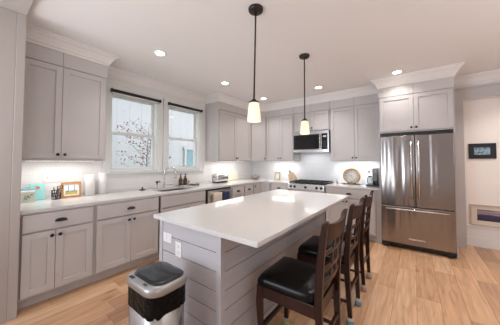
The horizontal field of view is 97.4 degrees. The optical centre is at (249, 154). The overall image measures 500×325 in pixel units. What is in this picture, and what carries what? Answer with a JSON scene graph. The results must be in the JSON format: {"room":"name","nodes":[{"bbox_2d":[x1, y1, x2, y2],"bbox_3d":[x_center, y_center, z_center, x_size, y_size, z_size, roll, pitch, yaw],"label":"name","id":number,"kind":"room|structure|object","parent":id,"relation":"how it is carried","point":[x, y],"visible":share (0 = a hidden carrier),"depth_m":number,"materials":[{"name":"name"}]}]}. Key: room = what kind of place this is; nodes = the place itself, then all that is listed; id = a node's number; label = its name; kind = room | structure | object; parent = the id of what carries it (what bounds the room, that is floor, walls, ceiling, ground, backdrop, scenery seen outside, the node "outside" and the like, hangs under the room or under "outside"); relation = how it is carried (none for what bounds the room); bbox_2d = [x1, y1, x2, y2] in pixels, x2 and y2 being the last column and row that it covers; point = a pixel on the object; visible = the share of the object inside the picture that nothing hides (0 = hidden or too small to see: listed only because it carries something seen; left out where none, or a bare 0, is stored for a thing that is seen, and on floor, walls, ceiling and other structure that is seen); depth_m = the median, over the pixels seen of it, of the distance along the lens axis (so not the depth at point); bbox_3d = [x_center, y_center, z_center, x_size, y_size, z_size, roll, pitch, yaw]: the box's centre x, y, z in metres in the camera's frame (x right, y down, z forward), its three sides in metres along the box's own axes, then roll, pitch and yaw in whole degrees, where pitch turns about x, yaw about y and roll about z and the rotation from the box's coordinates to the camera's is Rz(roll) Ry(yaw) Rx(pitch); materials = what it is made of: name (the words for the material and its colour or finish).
{"room":"kitchen","nodes":[
{"label":"kitchen","id":0,"kind":"room"},
{"bbox_2d":[45,78,251,198],"bbox_3d":[-2.829,0.063,2.327,0.160,2.740,9.760,-1,-2,37],"label":"wall","id":1,"kind":"structure","parent":0,"point":[109,80],"depth_m":3.90,"materials":[{"name":"white paint"}]},
{"bbox_2d":[43,173,51,182],"bbox_3d":[-2.456,0.280,2.663,0.010,0.118,0.078,-1,-2,37],"label":"wall outlet","id":2,"kind":"object","parent":1,"relation":"attached to","point":[47,177],"visible":1,"depth_m":2.66,"materials":[{"name":"white plastic"}]},
{"bbox_2d":[54,172,61,181],"bbox_3d":[-2.397,0.277,2.742,0.010,0.115,0.076,-1,-2,37],"label":"light switch","id":3,"kind":"object","parent":1,"relation":"attached to","point":[57,175],"visible":1,"depth_m":2.74,"materials":[{"name":"white plastic"}]},
{"bbox_2d":[22,41,107,160],"bbox_3d":[-2.232,-0.541,2.627,0.438,1.224,0.796,-1,-2,37],"label":"upper cabinet","id":4,"kind":"object","parent":1,"relation":"attached to","point":[64,116],"visible":0.94,"depth_m":2.48,"materials":[{"name":"paint"}]},
{"bbox_2d":[103,83,162,177],"bbox_3d":[-1.885,-0.339,3.568,0.200,1.383,0.921,-1,-2,37],"label":"window","id":5,"kind":"structure","parent":1,"relation":"in","point":[156,135],"depth_m":3.58,"materials":[{"name":"white wood"}]},
{"bbox_2d":[110,88,160,103],"bbox_3d":[-1.794,-0.923,3.518,0.061,0.082,0.779,-1,-2,37],"label":"roller blind","id":6,"kind":"object","parent":5,"relation":"attached to","point":[115,91],"visible":1,"depth_m":3.47,"materials":[{"name":"fabric"}]},
{"bbox_2d":[21,161,251,195],"bbox_3d":[-1.298,0.339,4.226,0.008,0.432,4.553,-1,-2,37],"label":"backsplash","id":7,"kind":"structure","parent":1,"relation":"attached to","point":[32,171],"depth_m":3.10,"materials":[{"name":"tile"}]},
{"bbox_2d":[163,98,202,174],"bbox_3d":[-1.325,-0.315,4.316,0.200,1.383,0.911,-1,-2,37],"label":"window","id":8,"kind":"structure","parent":1,"relation":"in","point":[197,140],"depth_m":4.37,"materials":[{"name":"white wood"}]},
{"bbox_2d":[168,102,202,113],"bbox_3d":[-1.234,-0.899,4.266,0.061,0.082,0.769,-1,-2,37],"label":"roller blind","id":9,"kind":"object","parent":8,"relation":"attached to","point":[173,105],"visible":1,"depth_m":4.23,"materials":[{"name":"black fabric"}]},
{"bbox_2d":[205,101,250,160],"bbox_3d":[-0.448,-0.464,5.012,0.438,1.224,1.091,-1,-2,37],"label":"upper cabinet","id":10,"kind":"object","parent":1,"relation":"attached to","point":[228,130],"visible":0.89,"depth_m":4.69,"materials":[{"name":"paint"}]},
{"bbox_2d":[0,240,499,324],"bbox_3d":[0.395,1.430,0.771,7.700,0.080,11.200,-1,-2,37],"label":"floor","id":11,"kind":"structure","parent":0,"point":[406,286],"depth_m":2.22,"materials":[{"name":"brown wood"}]},
{"bbox_2d":[17,205,93,309],"bbox_3d":[-2.168,0.996,2.397,0.763,0.882,0.582,-1,-2,37],"label":"base cabinet","id":12,"kind":"object","parent":11,"relation":"on","point":[56,246],"visible":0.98,"depth_m":2.16,"materials":[{"name":"paint"}]},
{"bbox_2d":[90,196,158,282],"bbox_3d":[-1.762,1.013,2.939,0.763,0.882,0.770,-1,-2,37],"label":"base cabinet","id":13,"kind":"object","parent":11,"relation":"on","point":[125,232],"visible":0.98,"depth_m":2.68,"materials":[{"name":"paint"}]},
{"bbox_2d":[127,261,186,324],"bbox_3d":[-0.579,1.069,1.361,0.345,0.677,0.270,-1,-2,37],"label":"trash bin","id":14,"kind":"object","parent":11,"relation":"on","point":[156,290],"visible":1,"depth_m":1.27,"materials":[{"name":"silver metal"}]},
{"bbox_2d":[155,190,205,257],"bbox_3d":[-1.276,1.034,3.588,0.763,0.882,0.848,-1,-2,37],"label":"base cabinet","id":15,"kind":"object","parent":11,"relation":"on","point":[172,202],"visible":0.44,"depth_m":3.30,"materials":[{"name":"paint"}]},
{"bbox_2d":[205,187,232,203],"bbox_3d":[-0.791,1.055,4.167,0.708,0.878,0.636,-1,-2,37],"label":"dishwasher","id":16,"kind":"object","parent":11,"relation":"on","point":[209,194],"visible":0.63,"depth_m":3.85,"materials":[{"name":"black metal"}]},
{"bbox_2d":[213,192,221,201],"bbox_3d":[-0.572,0.860,3.886,0.041,0.372,0.200,-1,-2,37],"label":"dish towel","id":17,"kind":"object","parent":16,"relation":"hanging from","point":[217,197],"visible":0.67,"depth_m":3.87,"materials":[{"name":"beige fabric"}]},
{"bbox_2d":[222,191,229,200],"bbox_3d":[-0.444,0.865,4.057,0.041,0.372,0.175,-1,-2,37],"label":"dish towel","id":18,"kind":"object","parent":16,"relation":"hanging from","point":[225,195],"visible":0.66,"depth_m":4.05,"materials":[{"name":"blue fabric"}]},
{"bbox_2d":[230,185,243,198],"bbox_3d":[-0.512,1.067,4.611,0.761,0.882,0.386,-1,-2,37],"label":"base cabinet","id":19,"kind":"object","parent":11,"relation":"on","point":[238,191],"visible":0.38,"depth_m":4.38,"materials":[{"name":"paint"}]},
{"bbox_2d":[159,211,324,324],"bbox_3d":[0.130,1.002,2.488,0.760,0.882,2.088,-1,-2,37],"label":"kitchen island","id":20,"kind":"object","parent":11,"relation":"on","point":[223,274],"visible":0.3,"depth_m":1.61,"materials":[{"name":"paint"}]},
{"bbox_2d":[163,232,171,243],"bbox_3d":[-0.676,0.678,1.800,0.118,0.074,0.008,-1,-2,37],"label":"light switch","id":21,"kind":"object","parent":20,"relation":"attached to","point":[167,237],"visible":1,"depth_m":1.80,"materials":[{"name":"white plastic"}]},
{"bbox_2d":[175,241,181,257],"bbox_3d":[-0.557,0.738,1.709,0.076,0.115,0.008,-1,-2,37],"label":"wall outlet","id":22,"kind":"object","parent":20,"relation":"attached to","point":[178,246],"visible":1,"depth_m":1.70,"materials":[{"name":"white plastic"}]},
{"bbox_2d":[153,189,348,247],"bbox_3d":[0.258,0.542,2.407,1.074,0.030,2.162,-1,-2,37],"label":"island countertop","id":23,"kind":"structure","parent":20,"relation":"on","point":[254,220],"depth_m":1.84,"materials":[{"name":"stone"}]},
{"bbox_2d":[243,184,252,195],"bbox_3d":[-0.299,1.076,4.897,0.761,0.882,0.324,-1,-2,37],"label":"base cabinet","id":24,"kind":"object","parent":11,"relation":"on","point":[248,188],"visible":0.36,"depth_m":4.67,"materials":[{"name":"paint"}]},
{"bbox_2d":[253,182,270,193],"bbox_3d":[0.164,1.091,5.348,0.962,0.882,0.947,-1,-2,37],"label":"base cabinet","id":25,"kind":"object","parent":11,"relation":"on","point":[261,187],"visible":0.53,"depth_m":5.00,"materials":[{"name":"paint"}]},
{"bbox_2d":[20,178,289,214],"bbox_3d":[-0.736,0.583,3.798,1.411,0.030,4.549,-1,-2,37],"label":"countertop","id":26,"kind":"structure","parent":25,"relation":"on","point":[47,204],"depth_m":2.82,"materials":[{"name":"stone"}]},
{"bbox_2d":[20,190,35,203],"bbox_3d":[-2.439,0.461,2.403,0.096,0.122,0.124,-1,-2,37],"label":"box","id":27,"kind":"object","parent":26,"relation":"on","point":[26,196],"visible":0.7,"depth_m":2.38,"materials":[{"name":"white cardboard"}]},
{"bbox_2d":[21,188,34,190],"bbox_3d":[-2.494,0.448,2.436,0.022,0.150,0.155,-1,-2,37],"label":"book","id":28,"kind":"object","parent":26,"relation":"on","point":[22,189],"visible":0.24,"depth_m":2.44,"materials":[{"name":"blue paper"}]},
{"bbox_2d":[30,183,44,199],"bbox_3d":[-2.476,0.433,2.557,0.050,0.186,0.125,-1,-2,37],"label":"greeting card","id":29,"kind":"object","parent":26,"relation":"on","point":[39,188],"visible":0.8,"depth_m":2.57,"materials":[{"name":"teal paper"}]},
{"bbox_2d":[51,190,61,199],"bbox_3d":[-2.305,0.475,2.615,0.098,0.108,0.098,-1,-2,37],"label":"pen cup","id":30,"kind":"object","parent":26,"relation":"on","point":[52,193],"visible":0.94,"depth_m":2.58,"materials":[{"name":"black metal"}]},
{"bbox_2d":[61,181,80,197],"bbox_3d":[-2.240,0.438,2.757,0.048,0.191,0.197,-1,-2,37],"label":"picture frame","id":31,"kind":"object","parent":26,"relation":"on","point":[70,189],"visible":0.98,"depth_m":2.75,"materials":[{"name":"brown wood"}]},
{"bbox_2d":[65,185,76,194],"bbox_3d":[-2.245,0.439,2.761,0.022,0.114,0.121,-1,-2,37],"label":"picture","id":32,"kind":"object","parent":31,"relation":"attached to","point":[69,189],"depth_m":2.75},
{"bbox_2d":[84,174,94,195],"bbox_3d":[-2.119,0.402,2.908,0.114,0.272,0.114,-1,-2,37],"label":"paper towel roll","id":33,"kind":"object","parent":26,"relation":"on","point":[89,187],"visible":1,"depth_m":2.86,"materials":[{"name":"white paper"}]},
{"bbox_2d":[98,166,106,193],"bbox_3d":[-2.033,0.346,3.033,0.092,0.392,0.092,-1,-2,37],"label":"paper towel roll","id":34,"kind":"object","parent":26,"relation":"on","point":[102,175],"visible":1,"depth_m":3.00,"materials":[{"name":"white paper"}]},
{"bbox_2d":[163,167,176,187],"bbox_3d":[-1.373,0.386,3.765,0.229,0.359,0.056,1,-2,-18],"label":"faucet","id":35,"kind":"object","parent":26,"relation":"on","point":[164,183],"visible":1,"depth_m":3.74,"materials":[{"name":"silver metal"}]},
{"bbox_2d":[159,188,185,191],"bbox_3d":[-1.262,0.689,3.612,0.402,0.194,0.627,-1,-2,37],"label":"sink","id":36,"kind":"object","parent":26,"relation":"in","point":[177,188],"visible":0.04,"depth_m":3.81,"materials":[{"name":"silver metal"}]},
{"bbox_2d":[212,173,227,182],"bbox_3d":[-0.638,0.502,4.690,0.195,0.186,0.352,-1,-2,37],"label":"toaster","id":37,"kind":"object","parent":26,"relation":"on","point":[216,178],"visible":0.99,"depth_m":4.60,"materials":[{"name":"silver metal"}]},
{"bbox_2d":[226,171,238,180],"bbox_3d":[-0.426,0.513,5.300,0.061,0.200,0.400,-1,-2,37],"label":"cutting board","id":38,"kind":"object","parent":26,"relation":"on","point":[231,175],"visible":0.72,"depth_m":5.30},
{"bbox_2d":[251,174,259,179],"bbox_3d":[0.140,0.557,5.550,0.224,0.132,0.224,-1,-2,37],"label":"ribbed bowl","id":39,"kind":"object","parent":26,"relation":"on","point":[255,176],"visible":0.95,"depth_m":5.48,"materials":[{"name":"ceramic"}]},
{"bbox_2d":[274,172,279,179],"bbox_3d":[0.675,0.526,5.403,0.145,0.186,0.047,-1,-2,37],"label":"picture frame","id":40,"kind":"object","parent":26,"relation":"on","point":[277,174],"visible":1,"depth_m":5.40,"materials":[{"name":"beige wood"}]},
{"bbox_2d":[288,172,296,180],"bbox_3d":[0.987,0.508,5.096,0.189,0.204,0.105,-1,-2,37],"label":"knife block","id":41,"kind":"object","parent":26,"relation":"on","point":[291,176],"visible":0.78,"depth_m":5.06,"materials":[{"name":"brown wood"}]},
{"bbox_3d":[-1.201,0.567,4.098,0.110,0.018,0.370,-1,-2,37],"label":"tray","id":42,"kind":"object","parent":26,"relation":"on","visible":0},
{"bbox_2d":[178,174,182,185],"bbox_3d":[-1.266,0.460,4.013,0.075,0.215,0.075,1,-2,-24],"label":"pump bottle","id":43,"kind":"object","parent":42,"relation":"on","point":[180,182],"visible":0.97,"depth_m":4.00,"materials":[{"name":"brown glass"}]},
{"bbox_2d":[183,174,186,184],"bbox_3d":[-1.207,0.462,4.093,0.075,0.215,0.075,1,-2,-24],"label":"pump bottle","id":44,"kind":"object","parent":42,"relation":"on","point":[184,178],"visible":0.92,"depth_m":4.07,"materials":[{"name":"brown glass"}]},
{"bbox_2d":[271,183,287,190],"bbox_3d":[0.813,1.082,5.037,0.430,0.882,0.668,-1,-2,37],"label":"base cabinet","id":45,"kind":"object","parent":11,"relation":"on","point":[274,186],"visible":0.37,"depth_m":4.80,"materials":[{"name":"paint"}]},
{"bbox_2d":[256,208,347,324],"bbox_3d":[0.377,0.905,1.564,0.536,1.020,0.468,-1,-2,37],"label":"counter stool","id":46,"kind":"object","parent":11,"relation":"on","point":[304,288],"visible":1,"depth_m":1.46,"materials":[{"name":"brown wood"}]},
{"bbox_2d":[288,179,332,220],"bbox_3d":[1.280,1.036,4.649,0.772,0.951,0.692,-1,-2,37],"label":"range","id":47,"kind":"object","parent":11,"relation":"on","point":[318,186],"visible":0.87,"depth_m":4.46,"materials":[{"name":"silver metal"}]},
{"bbox_2d":[289,182,331,184],"bbox_3d":[1.310,0.602,4.701,0.748,0.013,0.585,-1,-2,37],"label":"cooktop","id":48,"kind":"object","parent":47,"relation":"in","point":[291,183],"depth_m":4.48,"materials":[{"name":"black"}]},
{"bbox_2d":[297,197,364,324],"bbox_3d":[0.777,0.922,2.095,0.536,1.020,0.468,-1,-2,37],"label":"counter stool","id":49,"kind":"object","parent":11,"relation":"on","point":[308,250],"visible":0.65,"depth_m":1.95,"materials":[{"name":"brown wood"}]},
{"bbox_2d":[319,190,373,291],"bbox_3d":[1.143,0.937,2.583,0.536,1.020,0.468,-1,-2,37],"label":"counter stool","id":50,"kind":"object","parent":11,"relation":"on","point":[364,231],"visible":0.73,"depth_m":2.36,"materials":[{"name":"brown wood"}]},
{"bbox_2d":[326,187,376,240],"bbox_3d":[1.956,1.057,4.183,0.843,0.882,0.668,-1,-2,37],"label":"base cabinet","id":51,"kind":"object","parent":11,"relation":"on","point":[333,214],"visible":0.48,"depth_m":3.93,"materials":[{"name":"paint"}]},
{"bbox_2d":[325,183,379,189],"bbox_3d":[1.986,0.599,4.194,0.907,0.030,0.637,-1,-2,37],"label":"countertop","id":52,"kind":"structure","parent":51,"relation":"on","point":[339,185],"depth_m":3.99,"materials":[{"name":"stone"}]},
{"bbox_2d":[343,168,360,184],"bbox_3d":[2.016,0.425,4.363,0.320,0.328,0.110,-1,-2,37],"label":"clock","id":53,"kind":"object","parent":52,"relation":"on","point":[351,176],"visible":1,"depth_m":4.35,"materials":[{"name":"multicoloured ceramic"}]},
{"bbox_2d":[366,168,378,186],"bbox_3d":[2.290,0.416,4.102,0.189,0.330,0.270,-1,-2,37],"label":"coffee maker","id":54,"kind":"object","parent":52,"relation":"on","point":[369,171],"visible":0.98,"depth_m":4.00,"materials":[{"name":"black plastic"}]},
{"bbox_2d":[376,190,380,242],"bbox_3d":[2.341,1.050,3.943,0.054,0.882,0.590,-1,-2,37],"label":"filler panel","id":55,"kind":"object","parent":11,"relation":"on","point":[377,191],"visible":0.5,"depth_m":3.71,"materials":[{"name":"paint"}]},
{"bbox_2d":[380,130,456,258],"bbox_3d":[2.699,0.568,3.591,0.904,1.826,0.730,-1,-2,37],"label":"refrigerator","id":56,"kind":"object","parent":11,"relation":"on","point":[418,197],"visible":1,"depth_m":3.31,"materials":[{"name":"silver metal"}]},
{"bbox_2d":[27,0,499,104],"bbox_3d":[0.400,-1.408,0.859,7.700,0.120,11.200,-1,-2,37],"label":"ceiling","id":57,"kind":"structure","parent":0,"point":[350,44],"depth_m":2.45,"materials":[{"name":"white paint"}]},
{"bbox_2d":[153,50,165,55],"bbox_3d":[-1.143,-1.286,2.790,0.156,0.008,0.156,-1,-2,37],"label":"recessed light","id":58,"kind":"object","parent":57,"relation":"in","point":[156,52],"visible":1,"depth_m":2.78,"materials":[{"name":"white plastic"}]},
{"bbox_2d":[247,3,262,121],"bbox_3d":[0.048,-0.805,1.963,0.140,1.018,0.137,-1,-2,37],"label":"pendant light","id":59,"kind":"object","parent":57,"relation":"hanging from","point":[255,9],"visible":1,"depth_m":1.93,"materials":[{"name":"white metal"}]},
{"bbox_2d":[299,53,309,133],"bbox_3d":[0.704,-0.777,2.835,0.134,1.018,0.134,-1,-2,37],"label":"pendant light","id":60,"kind":"object","parent":57,"relation":"hanging from","point":[304,129],"visible":1,"depth_m":2.80,"materials":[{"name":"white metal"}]},
{"bbox_2d":[391,70,402,73],"bbox_3d":[2.255,-1.263,3.370,0.156,0.008,0.156,-1,-2,37],"label":"recessed light","id":61,"kind":"object","parent":57,"relation":"in","point":[396,71],"visible":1,"depth_m":3.37,"materials":[{"name":"white plastic"}]},
{"bbox_2d":[454,80,499,100],"bbox_3d":[2.777,0.127,4.128,6.660,2.740,0.160,-1,-2,37],"label":"wall","id":62,"kind":"structure","parent":0,"point":[496,96],"depth_m":3.48,"materials":[{"name":"white paint"}]},
{"bbox_2d":[250,111,265,160],"bbox_3d":[0.153,-0.445,5.621,0.672,1.224,0.602,-1,-2,37],"label":"upper cabinet","id":63,"kind":"object","parent":62,"relation":"attached to","point":[258,129],"visible":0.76,"depth_m":5.36,"materials":[{"name":"paint"}]},
{"bbox_2d":[266,107,299,160],"bbox_3d":[0.779,-0.454,5.293,0.738,1.224,0.378,-1,-2,37],"label":"upper cabinet","id":64,"kind":"object","parent":62,"relation":"attached to","point":[279,123],"visible":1,"depth_m":5.15,"materials":[{"name":"paint"}]},
{"bbox_2d":[294,101,329,132],"bbox_3d":[1.398,-0.787,4.841,0.794,0.584,0.378,-1,-2,37],"label":"upper cabinet","id":65,"kind":"object","parent":62,"relation":"attached to","point":[317,115],"visible":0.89,"depth_m":4.67,"materials":[{"name":"paint"}]},
{"bbox_2d":[293,130,330,152],"bbox_3d":[1.379,-0.264,4.801,0.782,0.452,0.438,-1,-2,37],"label":"microwave","id":66,"kind":"object","parent":65,"relation":"attached to","point":[316,141],"visible":0.98,"depth_m":4.62,"materials":[{"name":"silver metal"}]},
{"bbox_2d":[252,153,379,184],"bbox_3d":[1.306,0.276,5.119,3.097,0.700,0.008,-1,-2,37],"label":"backsplash","id":67,"kind":"structure","parent":62,"relation":"attached to","point":[311,166],"depth_m":5.00,"materials":[{"name":"tile"}]},
{"bbox_2d":[330,94,378,160],"bbox_3d":[2.075,-0.482,4.325,0.885,1.224,0.378,-1,-2,37],"label":"upper cabinet","id":68,"kind":"object","parent":62,"relation":"attached to","point":[354,122],"visible":0.91,"depth_m":4.18,"materials":[{"name":"paint"}]},
{"bbox_2d":[338,161,375,161],"bbox_3d":[2.072,0.133,4.305,0.700,0.005,0.040,-1,-2,37],"label":"light","id":69,"kind":"object","parent":68,"relation":"attached to","point":[338,161],"visible":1,"depth_m":4.27,"materials":[{"name":"white plastic"}]},
{"bbox_2d":[378,76,458,258],"bbox_3d":[2.726,0.184,3.638,0.950,2.596,0.662,-1,-2,37],"label":"upper cabinet","id":70,"kind":"object","parent":62,"relation":"attached to","point":[429,105],"visible":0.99,"depth_m":3.39,"materials":[{"name":"paint"}]},
{"bbox_2d":[454,82,499,247],"bbox_3d":[4.345,0.179,2.831,2.597,2.560,0.033,-1,-2,37],"label":"trim","id":71,"kind":"structure","parent":62,"relation":"attached to","point":[493,89],"depth_m":3.53,"materials":[{"name":"grey paint"}]},
{"bbox_2d":[464,97,499,227],"bbox_3d":[4.558,0.094,2.984,3.635,2.740,0.120,-1,-2,37],"label":"wall","id":72,"kind":"structure","parent":0,"point":[482,116],"depth_m":3.53,"materials":[{"name":"white paint"}]},
{"bbox_2d":[26,23,499,111],"bbox_3d":[1.556,-1.184,3.743,7.737,0.144,3.318,0,-2,1],"label":"trim","id":73,"kind":"structure","parent":72,"relation":"attached to","point":[36,35],"depth_m":3.44,"materials":[{"name":"white paint"}]},
{"bbox_2d":[463,101,467,223],"bbox_3d":[3.532,0.111,3.665,0.105,2.055,0.015,-1,-2,37],"label":"trim","id":74,"kind":"structure","parent":72,"relation":"attached to","point":[463,101],"depth_m":3.63,"materials":[{"name":"white paint"}]},
{"bbox_2d":[468,143,496,158],"bbox_3d":[3.724,-0.058,3.525,0.310,0.245,0.020,-1,-2,37],"label":"framed print","id":75,"kind":"object","parent":72,"relation":"attached to","point":[481,150],"visible":1,"depth_m":3.52,"materials":[{"name":"black plastic"}]},
{"bbox_2d":[474,147,489,154],"bbox_3d":[3.728,-0.058,3.530,0.182,0.117,0.006,-1,-2,37],"label":"picture","id":76,"kind":"object","parent":75,"relation":"attached to","point":[477,150],"depth_m":3.53},
{"bbox_2d":[467,224,499,250],"bbox_3d":[4.314,1.296,3.039,2.935,0.340,0.022,-1,-2,37],"label":"baseboard","id":77,"kind":"structure","parent":72,"relation":"attached to","point":[477,236],"depth_m":3.48,"materials":[{"name":"white paint"}]},
{"bbox_2d":[470,204,499,227],"bbox_3d":[3.803,0.965,3.431,0.520,0.335,0.024,-1,-2,37],"label":"framed print","id":78,"kind":"object","parent":72,"relation":"attached to","point":[480,215],"visible":1,"depth_m":3.49,"materials":[{"name":"beige"}]},
{"bbox_2d":[477,209,499,222],"bbox_3d":[3.808,0.965,3.437,0.360,0.175,0.007,-1,-2,37],"label":"picture","id":79,"kind":"object","parent":78,"relation":"attached to","point":[483,215],"depth_m":3.47},
{"label":"outside","id":80,"kind":"structure","parent":0,"visible":0},
{"bbox_3d":[-4.818,2.308,9.641,11.700,0.100,28.000,-1,-2,37],"label":"ground","id":81,"kind":"structure","parent":80,"visible":0},
{"bbox_2d":[116,119,171,166],"bbox_3d":[-2.551,0.611,5.310,1.234,3.032,1.036,1,-2,-31],"label":"tree","id":82,"kind":"object","parent":81,"relation":"on","point":[142,157],"visible":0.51,"depth_m":5.26,"materials":[{"name":"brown plant"}]},
{"bbox_2d":[112,97,192,166],"bbox_3d":[-3.993,-0.658,9.118,2.750,5.800,18.000,-1,-2,37],"label":"house","id":83,"kind":"structure","parent":81,"relation":"on","point":[180,123],"depth_m":7.76,"materials":[{"name":"grey"}]},
{"bbox_3d":[-0.069,0.001,0.199,6.810,2.740,0.440,-1,-2,37],"label":"wall","id":84,"kind":"structure","parent":0,"visible":0},
{"bbox_2d":[0,0,33,323],"bbox_3d":[-0.104,0.022,0.227,5.200,2.700,0.464,-1,-2,37],"label":"trim","id":85,"kind":"structure","parent":84,"relation":"attached to","point":[13,13],"depth_m":1.90,"materials":[{"name":"grey paint"}]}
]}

